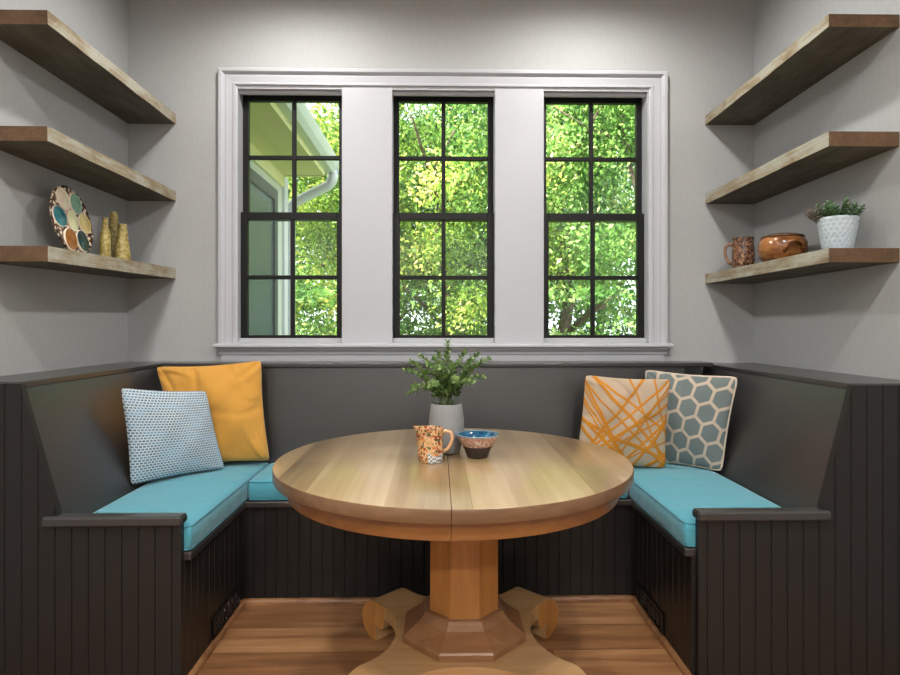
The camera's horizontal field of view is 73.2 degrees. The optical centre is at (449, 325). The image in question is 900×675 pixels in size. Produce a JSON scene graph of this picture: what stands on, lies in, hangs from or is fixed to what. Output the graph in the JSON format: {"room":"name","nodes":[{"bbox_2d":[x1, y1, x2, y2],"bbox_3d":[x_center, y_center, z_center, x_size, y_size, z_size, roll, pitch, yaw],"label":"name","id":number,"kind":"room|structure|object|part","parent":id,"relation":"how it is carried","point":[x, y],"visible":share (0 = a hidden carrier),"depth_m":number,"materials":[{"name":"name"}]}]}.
{"room":"dining room","nodes":[
{"label":"dining room","id":0,"kind":"room"},
{"bbox_2d":[0,0,127,375],"bbox_3d":[-1.696,-0.302,-0.033,0.100,3.050,6.800,0,0,-1],"label":"wall","id":1,"kind":"structure","parent":0,"point":[50,320],"depth_m":2.62,"materials":[{"name":"paint"}]},
{"bbox_2d":[0,10,175,123],"bbox_3d":[-1.572,-1.101,2.689,0.255,0.054,1.060,0,0,-1],"label":"shelf","id":2,"kind":"object","parent":1,"relation":"attached to","point":[40,36],"visible":1,"depth_m":2.50,"materials":[{"name":"brown wood"}]},
{"bbox_2d":[0,126,175,200],"bbox_3d":[-1.572,-0.688,2.689,0.255,0.056,1.060,0,0,-1],"label":"shelf","id":3,"kind":"object","parent":1,"relation":"attached to","point":[46,147],"visible":1,"depth_m":2.48,"materials":[{"name":"brown wood"}]},
{"bbox_2d":[0,246,175,278],"bbox_3d":[-1.572,-0.269,2.689,0.255,0.076,1.060,0,0,-1],"label":"shelf","id":4,"kind":"object","parent":1,"relation":"attached to","point":[41,257],"visible":1,"depth_m":2.43,"materials":[{"name":"beige wood"}]},
{"bbox_2d":[49,185,92,252],"bbox_3d":[-1.595,-0.443,2.553,0.065,0.292,0.296,0,0,-4],"label":"plate","id":5,"kind":"object","parent":4,"relation":"on","point":[70,218],"visible":0.98,"depth_m":2.54,"materials":[{"name":"ceramic"}]},
{"bbox_2d":[99,218,110,256],"bbox_3d":[-1.557,-0.393,2.738,0.048,0.190,0.048,0,0,-1],"label":"vase","id":6,"kind":"object","parent":4,"relation":"on","point":[105,236],"visible":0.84,"depth_m":2.72,"materials":[{"name":"ceramic"}]},
{"bbox_2d":[109,212,118,256],"bbox_3d":[-1.630,-0.427,2.938,0.058,0.250,0.058,0,0,-1],"label":"vase","id":7,"kind":"object","parent":4,"relation":"on","point":[113,217],"visible":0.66,"depth_m":2.92,"materials":[{"name":"ceramic"}]},
{"bbox_2d":[113,224,131,260],"bbox_3d":[-1.560,-0.392,2.885,0.082,0.183,0.082,0,0,-1],"label":"vase","id":8,"kind":"object","parent":4,"relation":"on","point":[122,248],"visible":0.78,"depth_m":2.86,"materials":[{"name":"ceramic"}]},
{"bbox_2d":[197,602,682,674],"bbox_3d":[0.034,1.252,-0.049,3.557,0.060,6.900,0,0,-1],"label":"floor","id":9,"kind":"structure","parent":0,"point":[600,638],"depth_m":2.35,"materials":[{"name":"brown wood"}]},
{"bbox_2d":[0,362,248,674],"bbox_3d":[-1.293,0.706,2.614,0.807,1.034,1.221,0,0,-1],"label":"bench","id":10,"kind":"object","parent":9,"relation":"on","point":[83,591],"visible":0.69,"depth_m":2.03,"materials":[{"name":"grey paint"}]},
{"bbox_3d":[-1.294,0.708,2.037,0.783,1.030,0.024,0,0,-1],"label":"panel","id":11,"kind":"part","parent":10,"relation":"part of","materials":[{"name":"grey paint"}]},
{"bbox_3d":[-1.384,0.489,2.626,0.179,0.557,1.156,0,0,-1],"label":"backrest","id":12,"kind":"part","parent":10,"relation":"part of","materials":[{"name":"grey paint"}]},
{"bbox_3d":[-1.120,0.649,2.033,0.456,0.032,0.054,0,0,-1],"label":"arm rail","id":13,"kind":"part","parent":10,"relation":"part of","materials":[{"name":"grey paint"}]},
{"bbox_2d":[93,462,268,550],"bbox_3d":[-1.099,0.713,2.536,0.421,0.107,0.965,0,0,-1],"label":"seat cushion","id":14,"kind":"object","parent":10,"relation":"on","point":[207,498],"visible":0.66,"depth_m":2.39,"materials":[{"name":"teal fabric"}]},
{"bbox_2d":[122,388,223,483],"bbox_3d":[-1.200,0.457,2.647,0.434,0.399,0.120,0,0,-44],"label":"throw pillow","id":15,"kind":"object","parent":14,"relation":"on","point":[170,433],"visible":1,"depth_m":2.58,"materials":[{"name":"blue fabric"}]},
{"bbox_2d":[157,361,268,461],"bbox_3d":[-1.133,0.417,2.903,0.515,0.487,0.168,0,0,-12],"label":"throw pillow","id":16,"kind":"object","parent":14,"relation":"on","point":[233,391],"visible":0.68,"depth_m":2.87,"materials":[{"name":"yellow fabric"}]},
{"bbox_3d":[-0.919,1.008,2.365,0.020,0.430,0.615,0,0,-1],"label":"panel","id":17,"kind":"part","parent":10,"relation":"part of","materials":[{"name":"grey paint"}]},
{"bbox_2d":[188,600,244,674],"bbox_3d":[-0.899,1.212,2.344,0.018,0.022,0.622,0,0,-1],"label":"trim","id":18,"kind":"structure","parent":10,"relation":"attached to","point":[209,650],"depth_m":2.31,"materials":[{"name":"brown wood"}]},
{"bbox_2d":[213,585,239,639],"bbox_3d":[-0.906,1.157,2.463,0.007,0.082,0.300,0,0,-1],"label":"floor register","id":19,"kind":"object","parent":10,"relation":"attached to","point":[225,612],"visible":1,"depth_m":2.45,"materials":[{"name":"black metal"}]},
{"bbox_2d":[163,361,712,597],"bbox_3d":[-0.046,0.706,2.957,2.805,1.034,0.583,0,0,-1],"label":"bench","id":20,"kind":"object","parent":9,"relation":"on","point":[287,553],"visible":0.38,"depth_m":2.71,"materials":[{"name":"grey paint"}]},
{"bbox_2d":[248,463,627,499],"bbox_3d":[-0.051,0.714,2.853,1.681,0.104,0.371,0,0,-1],"label":"seat cushion","id":21,"kind":"object","parent":20,"relation":"on","point":[261,486],"visible":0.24,"depth_m":2.65,"materials":[{"name":"teal fabric"}]},
{"bbox_2d":[242,595,634,604],"bbox_3d":[-0.046,1.212,2.681,1.738,0.022,0.018,0,0,-1],"label":"trim","id":22,"kind":"structure","parent":20,"relation":"attached to","point":[558,598],"depth_m":2.67,"materials":[{"name":"brown wood"}]},
{"bbox_3d":[-0.046,1.008,2.700,1.737,0.430,0.020,0,0,-1],"label":"panel","id":23,"kind":"part","parent":20,"relation":"part of","materials":[{"name":"grey paint"}]},
{"bbox_3d":[-0.046,0.489,3.085,2.510,0.557,0.080,0,0,-1],"label":"backrest","id":24,"kind":"part","parent":20,"relation":"part of","materials":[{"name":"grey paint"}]},
{"bbox_2d":[272,428,633,674],"bbox_3d":[0.010,0.842,2.141,1.224,0.760,1.224,0,0,-1],"label":"dining table","id":25,"kind":"object","parent":9,"relation":"on","point":[372,483],"visible":0.94,"depth_m":1.94,"materials":[{"name":"brown wood"}]},
{"bbox_2d":[413,425,453,463],"bbox_3d":[-0.060,0.402,2.067,0.124,0.122,0.088,0,0,29],"label":"jug","id":26,"kind":"object","parent":25,"relation":"on","point":[429,437],"visible":1,"depth_m":2.04,"materials":[{"name":"ceramic"}]},
{"bbox_3d":[-0.009,0.394,2.072,0.045,0.084,0.014,0,0,-1],"label":"handle","id":27,"kind":"part","parent":26,"relation":"part of","materials":[{"name":"pink ceramic"}]},
{"bbox_2d":[403,339,491,453],"bbox_3d":[-0.009,0.254,2.216,0.329,0.417,0.170,0,0,-1],"label":"potted plant","id":28,"kind":"object","parent":25,"relation":"on","point":[448,414],"visible":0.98,"depth_m":2.20,"materials":[{"name":"green plant"}]},
{"bbox_3d":[-0.013,0.373,2.225,0.129,0.179,0.129,0,0,-1],"label":"pot","id":29,"kind":"part","parent":28,"relation":"part of","materials":[{"name":"white ceramic"}]},
{"bbox_2d":[456,430,498,458],"bbox_3d":[0.097,0.421,2.137,0.152,0.083,0.152,0,0,-1],"label":"bowl","id":30,"kind":"object","parent":25,"relation":"on","point":[477,444],"visible":1,"depth_m":2.10,"materials":[{"name":"ceramic"}]},
{"bbox_2d":[628,363,899,674],"bbox_3d":[1.229,0.711,2.663,0.858,1.023,1.221,0,0,-1],"label":"bench","id":31,"kind":"object","parent":9,"relation":"on","point":[809,584],"visible":0.72,"depth_m":2.08,"materials":[{"name":"grey paint"}]},
{"bbox_2d":[637,582,663,634],"bbox_3d":[0.822,1.157,2.497,0.007,0.082,0.300,0,0,-1],"label":"floor register","id":32,"kind":"object","parent":31,"relation":"attached to","point":[655,614],"visible":1,"depth_m":2.48,"materials":[{"name":"black metal"}]},
{"bbox_2d":[631,597,691,674],"bbox_3d":[0.820,1.212,2.378,0.018,0.022,0.622,0,0,-1],"label":"trim","id":33,"kind":"structure","parent":31,"relation":"attached to","point":[682,667],"depth_m":2.32,"materials":[{"name":"brown wood"}]},
{"bbox_3d":[0.839,1.008,2.400,0.020,0.430,0.615,0,0,-1],"label":"panel","id":34,"kind":"part","parent":31,"relation":"part of","materials":[{"name":"grey paint"}]},
{"bbox_2d":[628,463,779,546],"bbox_3d":[1.021,0.713,2.578,0.439,0.107,0.965,0,0,-1],"label":"seat cushion","id":35,"kind":"object","parent":31,"relation":"on","point":[669,494],"visible":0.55,"depth_m":2.42,"materials":[{"name":"teal fabric"}]},
{"bbox_2d":[579,376,669,467],"bbox_3d":[0.809,0.450,2.848,0.420,0.424,0.129,0,0,22],"label":"throw pillow","id":36,"kind":"object","parent":35,"relation":"on","point":[627,417],"visible":0.85,"depth_m":2.80,"materials":[{"name":"fabric"}]},
{"bbox_2d":[645,370,736,470],"bbox_3d":[1.134,0.444,2.881,0.428,0.446,0.109,0,0,35],"label":"throw pillow","id":37,"kind":"object","parent":35,"relation":"on","point":[699,408],"visible":0.77,"depth_m":2.82,"materials":[{"name":"fabric"}]},
{"bbox_3d":[1.064,0.644,2.076,0.454,0.032,0.054,0,0,-1],"label":"arm rail","id":38,"kind":"part","parent":31,"relation":"part of","materials":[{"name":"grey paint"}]},
{"bbox_3d":[1.314,0.494,2.679,0.161,0.546,1.156,0,0,-1],"label":"backrest","id":39,"kind":"part","parent":31,"relation":"part of","materials":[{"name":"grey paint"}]},
{"bbox_2d":[128,0,753,374],"bbox_3d":[-0.033,-0.302,3.325,3.357,3.050,0.150,0,0,-1],"label":"wall","id":40,"kind":"structure","parent":0,"point":[177,48],"depth_m":3.25,"materials":[{"name":"paint"}]},
{"bbox_2d":[342,88,391,342],"bbox_3d":[-0.443,-0.591,3.309,0.266,1.371,0.163,0,0,-1],"label":"window mullion","id":41,"kind":"object","parent":40,"relation":"attached to","point":[366,112],"visible":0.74,"depth_m":3.23,"materials":[{"name":"grey paint"}]},
{"bbox_2d":[218,67,667,343],"bbox_3d":[-0.031,-0.633,3.306,2.389,1.461,0.186,0,0,-1],"label":"window","id":42,"kind":"structure","parent":40,"relation":"in","point":[246,95],"depth_m":3.24,"materials":[{"name":"grey paint"}]},
{"bbox_3d":[-0.854,-0.275,3.291,0.553,0.680,0.034,0,0,-1],"label":"sash","id":43,"kind":"part","parent":42,"relation":"part of","materials":[{"name":"black paint"}]},
{"bbox_3d":[-0.854,-0.918,3.329,0.553,0.684,0.034,0,0,-1],"label":"sash","id":44,"kind":"part","parent":42,"relation":"part of","materials":[{"name":"black paint"}]},
{"bbox_2d":[212,343,673,361],"bbox_3d":[-0.029,0.140,3.240,2.420,0.105,0.120,0,0,-1],"label":"window sill","id":45,"kind":"structure","parent":40,"relation":"attached to","point":[230,352],"depth_m":3.21,"materials":[{"name":"grey paint"}]},
{"bbox_2d":[392,89,494,341],"bbox_3d":[-0.035,-0.585,3.318,0.556,1.364,0.161,0,0,-1],"label":"window","id":46,"kind":"structure","parent":40,"relation":"in","point":[399,96],"depth_m":3.29,"materials":[{"name":"grey paint"}]},
{"bbox_3d":[-0.036,-0.918,3.345,0.548,0.684,0.034,0,0,-1],"label":"sash","id":47,"kind":"part","parent":46,"relation":"part of","materials":[{"name":"black paint"}]},
{"bbox_3d":[-0.035,-0.275,3.307,0.548,0.680,0.034,0,0,-1],"label":"sash","id":48,"kind":"part","parent":46,"relation":"part of","materials":[{"name":"black paint"}]},
{"bbox_2d":[495,89,543,342],"bbox_3d":[0.370,-0.591,3.325,0.261,1.371,0.163,0,0,-1],"label":"window mullion","id":49,"kind":"object","parent":40,"relation":"attached to","point":[519,113],"visible":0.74,"depth_m":3.24,"materials":[{"name":"grey paint"}]},
{"bbox_2d":[544,90,647,341],"bbox_3d":[0.781,-0.585,3.335,0.568,1.364,0.161,0,0,-1],"label":"window","id":50,"kind":"structure","parent":40,"relation":"in","point":[639,98],"depth_m":3.31,"materials":[{"name":"grey paint"}]},
{"bbox_3d":[0.781,-0.918,3.361,0.560,0.684,0.034,0,0,-1],"label":"sash","id":51,"kind":"part","parent":50,"relation":"part of","materials":[{"name":"black paint"}]},
{"bbox_3d":[0.782,-0.275,3.323,0.560,0.680,0.034,0,0,-1],"label":"sash","id":52,"kind":"part","parent":50,"relation":"part of","materials":[{"name":"black paint"}]},
{"bbox_2d":[754,0,899,379],"bbox_3d":[1.761,-0.302,0.035,0.100,3.050,6.800,0,0,-1],"label":"wall","id":53,"kind":"structure","parent":0,"point":[846,321],"depth_m":2.62,"materials":[{"name":"paint"}]},
{"bbox_2d":[705,14,898,124],"bbox_3d":[1.523,-1.121,2.763,0.267,0.068,1.034,0,0,-1],"label":"shelf","id":54,"kind":"object","parent":53,"relation":"attached to","point":[836,39],"visible":1,"depth_m":2.56,"materials":[{"name":"brown wood"}]},
{"bbox_2d":[705,131,898,203],"bbox_3d":[1.523,-0.690,2.763,0.267,0.062,1.034,0,0,-1],"label":"shelf","id":55,"kind":"object","parent":53,"relation":"attached to","point":[830,152],"visible":1,"depth_m":2.54,"materials":[{"name":"brown wood"}]},
{"bbox_2d":[705,248,898,283],"bbox_3d":[1.523,-0.259,2.763,0.267,0.060,1.034,0,0,-1],"label":"shelf","id":56,"kind":"object","parent":53,"relation":"attached to","point":[827,260],"visible":1,"depth_m":2.47,"materials":[{"name":"beige wood"}]},
{"bbox_2d":[723,236,754,267],"bbox_3d":[1.463,-0.364,3.069,0.145,0.162,0.107,0,0,29],"label":"mug","id":57,"kind":"object","parent":56,"relation":"on","point":[743,249],"visible":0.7,"depth_m":3.02,"materials":[{"name":"ceramic"}]},
{"bbox_3d":[1.420,-0.367,3.093,0.046,0.118,0.015,0,0,29],"label":"handle","id":58,"kind":"part","parent":57,"relation":"part of","materials":[{"name":"orange ceramic"}]},
{"bbox_2d":[757,232,808,261],"bbox_3d":[1.506,-0.353,2.735,0.204,0.135,0.224,0,0,-1],"label":"bowl","id":59,"kind":"object","parent":56,"relation":"on","point":[785,244],"visible":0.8,"depth_m":2.67,"materials":[{"name":"brown ceramic"}]},
{"bbox_3d":[1.506,-0.408,2.745,0.180,0.024,0.180,0,0,-1],"label":"lid","id":60,"kind":"part","parent":59,"relation":"part of","materials":[{"name":"ceramic"}]},
{"bbox_3d":[1.505,-0.353,2.643,0.095,0.061,0.039,0,0,-1],"label":"handle","id":61,"kind":"part","parent":59,"relation":"part of","materials":[{"name":"brown ceramic"}]},
{"bbox_2d":[803,197,864,248],"bbox_3d":[1.528,-0.394,2.411,0.191,0.212,0.205,0,0,-37],"label":"succulent planter","id":62,"kind":"object","parent":56,"relation":"on","point":[836,229],"visible":0.97,"depth_m":2.35,"materials":[{"name":"grey ceramic"}]},
{"bbox_3d":[1.533,-0.358,2.396,0.144,0.139,0.144,0,0,-1],"label":"pot","id":63,"kind":"part","parent":62,"relation":"part of","materials":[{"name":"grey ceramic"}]},
{"label":"outside","id":64,"kind":"structure","parent":0,"visible":0},
{"bbox_3d":[-0.724,1.873,36.698,80.000,0.200,66.590,0,0,-1],"label":"ground","id":65,"kind":"structure","parent":64,"visible":0},
{"bbox_2d":[249,103,325,334],"bbox_3d":[-2.192,-0.453,4.398,2.390,4.450,2.060,0,0,-1],"label":"house wing","id":66,"kind":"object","parent":65,"relation":"on","point":[270,130],"visible":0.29,"depth_m":4.73,"materials":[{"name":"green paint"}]},
{"bbox_3d":[-1.455,-0.058,4.382,0.012,1.980,1.240,0,0,-1],"label":"screen pane","id":67,"kind":"part","parent":66,"relation":"part of","materials":[{"name":"green glass"}]},
{"bbox_2d":[276,103,338,334],"bbox_3d":[-1.219,0.142,4.487,0.508,3.220,2.121,0,0,-1],"label":"rain gutter","id":68,"kind":"object","parent":66,"relation":"attached to","point":[308,129],"visible":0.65,"depth_m":4.85,"materials":[{"name":"white metal"}]},
{"bbox_2d":[296,103,336,332],"bbox_3d":[-5.516,-3.867,16.380,7.012,11.518,8.144,0,0,-1],"label":"tree","id":69,"kind":"object","parent":65,"relation":"on","point":[309,103],"visible":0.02,"depth_m":16.65,"materials":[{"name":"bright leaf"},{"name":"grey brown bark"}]},
{"bbox_2d":[286,103,424,334],"bbox_3d":[-2.841,-1.836,9.291,4.777,7.433,5.263,0,0,11],"label":"tree","id":70,"kind":"object","parent":65,"relation":"on","point":[317,230],"visible":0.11,"depth_m":8.74,"materials":[{"name":"green plant"}]},
{"bbox_2d":[303,104,465,324],"bbox_3d":[-1.730,-3.345,19.455,6.488,10.468,6.232,0,0,-8],"label":"tree","id":71,"kind":"object","parent":65,"relation":"on","point":[417,294],"visible":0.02,"depth_m":18.76,"materials":[{"name":"green plant"}]},
{"bbox_2d":[288,103,486,328],"bbox_3d":[-1.371,-2.415,11.328,5.099,8.565,5.308,0,0,34],"label":"tree","id":72,"kind":"object","parent":65,"relation":"on","point":[437,106],"visible":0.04,"depth_m":10.77,"materials":[{"name":"green plant"}]},
{"bbox_2d":[310,103,605,334],"bbox_3d":[-0.198,-1.294,8.928,4.473,6.318,4.061,0,0,-39],"label":"tree","id":73,"kind":"object","parent":65,"relation":"on","point":[465,312],"visible":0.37,"depth_m":8.13,"materials":[{"name":"green plant"}]},
{"bbox_2d":[296,245,635,334],"bbox_3d":[-0.580,0.422,10.989,19.763,3.580,10.464,0,0,-1],"label":"bushes","id":74,"kind":"object","parent":65,"relation":"on","point":[582,292],"visible":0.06,"depth_m":8.51,"materials":[{"name":"green plant"}]},
{"bbox_2d":[399,104,634,333],"bbox_3d":[0.942,-3.355,12.532,6.375,10.471,7.404,0,0,-15],"label":"tree","id":75,"kind":"object","parent":65,"relation":"on","point":[408,108],"visible":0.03,"depth_m":11.62,"materials":[{"name":"green plant"}]},
{"bbox_2d":[408,104,635,334],"bbox_3d":[1.853,-2.415,9.841,5.099,8.565,5.308,0,0,2],"label":"tree","id":76,"kind":"object","parent":65,"relation":"on","point":[611,254],"visible":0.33,"depth_m":8.68,"materials":[{"name":"green plant"}]},
{"bbox_2d":[465,111,635,334],"bbox_3d":[3.529,-2.377,13.105,6.052,8.548,5.494,0,0,-20],"label":"tree","id":77,"kind":"object","parent":65,"relation":"on","point":[627,206],"visible":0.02,"depth_m":12.79,"materials":[{"name":"green plant"}]},
{"bbox_2d":[546,105,634,189],"bbox_3d":[2.574,-1.473,8.760,3.454,6.693,2.496,0,0,7],"label":"tree","id":78,"kind":"object","parent":65,"relation":"on","point":[631,108],"visible":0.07,"depth_m":8.59,"materials":[{"name":"green plant"}]},
{"bbox_3d":[2.568,-3.543,8.656,3.509,2.554,2.487,0,0,-1],"label":"crown","id":79,"kind":"part","parent":78,"relation":"part of","materials":[{"name":"green plant"}]},
{"bbox_2d":[602,119,635,333],"bbox_3d":[6.639,-3.867,18.651,8.144,11.518,7.012,0,0,-42],"label":"tree","id":80,"kind":"object","parent":65,"relation":"on","point":[617,119],"visible":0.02,"depth_m":18.82,"materials":[{"name":"green plant"}]}
]}

